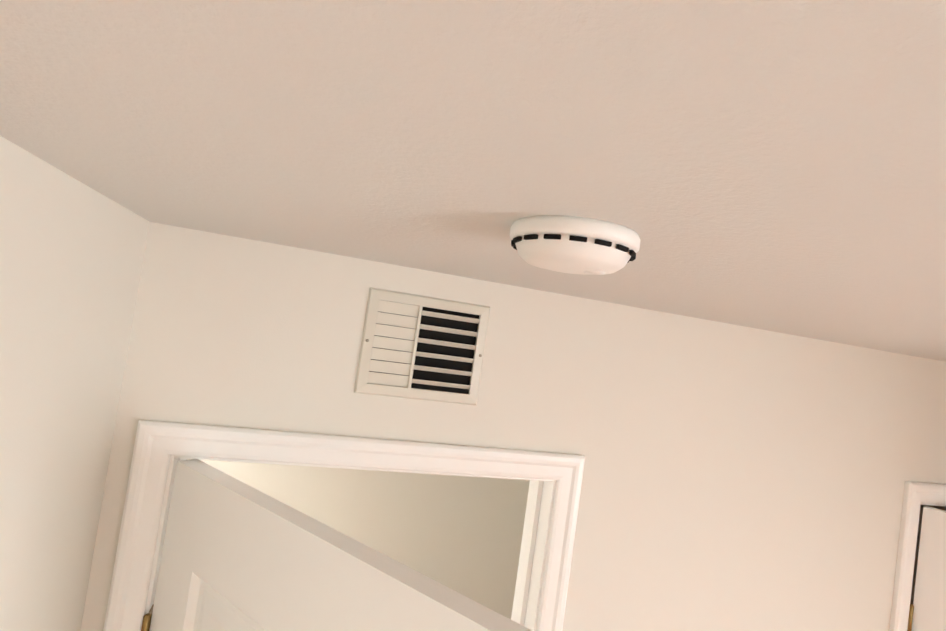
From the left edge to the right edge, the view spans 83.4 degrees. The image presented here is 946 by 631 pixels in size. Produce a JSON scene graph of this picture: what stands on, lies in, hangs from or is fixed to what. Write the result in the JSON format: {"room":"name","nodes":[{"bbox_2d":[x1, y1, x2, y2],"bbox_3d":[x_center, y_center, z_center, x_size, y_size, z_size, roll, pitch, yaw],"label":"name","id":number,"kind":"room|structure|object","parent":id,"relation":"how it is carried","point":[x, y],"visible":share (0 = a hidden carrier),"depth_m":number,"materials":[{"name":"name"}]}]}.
{"room":"bedroom","nodes":[
{"label":"bedroom","id":0,"kind":"room"},
{"bbox_2d":[0,136,149,630],"bbox_3d":[-0.183,1.033,-1.165,0.120,2.440,4.490,9,-3,-17],"label":"wall","id":1,"kind":"structure","parent":0,"point":[72,250],"depth_m":0.68,"materials":[{"name":"paint"}]},
{"bbox_2d":[187,459,529,618],"bbox_3d":[-0.984,1.053,1.972,2.870,2.440,0.120,9,-3,-17],"label":"wall","id":2,"kind":"structure","parent":0,"point":[462,535],"depth_m":2.15,"materials":[{"name":"white paint"}]},
{"bbox_2d":[0,0,945,361],"bbox_3d":[0.732,-0.082,-0.246,4.713,0.100,5.820,9,-3,-17],"label":"ceiling","id":3,"kind":"structure","parent":0,"point":[770,164],"depth_m":0.32,"materials":[{"name":"paint"}]},
{"bbox_2d":[510,215,640,274],"bbox_3d":[0.102,-0.066,0.547,0.132,0.040,0.132,9,-3,-17],"label":"smoke detector","id":4,"kind":"object","parent":3,"relation":"attached to","point":[575,245],"visible":1,"depth_m":0.50,"materials":[{"name":"white plastic"}]},
{"bbox_2d":[81,222,945,630],"bbox_3d":[0.704,1.268,1.386,3.093,2.440,0.120,9,-3,-17],"label":"wall","id":5,"kind":"structure","parent":0,"point":[739,478],"depth_m":1.22,"materials":[{"name":"paint"}]},
{"bbox_2d":[141,459,531,630],"bbox_3d":[-0.361,1.290,0.693,0.762,2.015,0.168,6,-3,37],"label":"door","id":6,"kind":"structure","parent":5,"relation":"in","point":[237,555],"depth_m":0.76,"materials":[{"name":"white paint"}]},
{"bbox_2d":[103,420,584,630],"bbox_3d":[-0.332,1.282,1.064,0.876,2.093,0.138,9,-3,-17],"label":"door frame","id":7,"kind":"structure","parent":5,"relation":"attached to","point":[157,444],"depth_m":1.02,"materials":[{"name":"white paint"}]},
{"bbox_2d":[354,287,489,405],"bbox_3d":[-0.097,0.066,1.075,0.255,0.210,0.015,9,-3,-17],"label":"air vent","id":8,"kind":"object","parent":5,"relation":"in","point":[418,347],"visible":1,"depth_m":1.07,"materials":[{"name":"white metal"}]},
{"bbox_2d":[889,481,945,630],"bbox_3d":[1.386,1.549,1.584,0.736,2.093,0.138,9,-3,-17],"label":"door frame","id":9,"kind":"structure","parent":5,"relation":"attached to","point":[916,495],"depth_m":1.46,"materials":[{"name":"white paint"}]},
{"bbox_2d":[907,506,945,630],"bbox_3d":[1.321,1.551,1.218,0.168,2.015,0.622,10,-3,-39],"label":"door","id":10,"kind":"structure","parent":5,"relation":"in","point":[927,611],"depth_m":1.45,"materials":[{"name":"white paint"}]},
{"bbox_2d":[910,505,945,603],"bbox_3d":[2.705,1.504,0.263,0.120,2.440,5.550,9,-3,-17],"label":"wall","id":11,"kind":"structure","parent":0,"point":[917,549],"depth_m":2.44,"materials":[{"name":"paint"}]}
]}

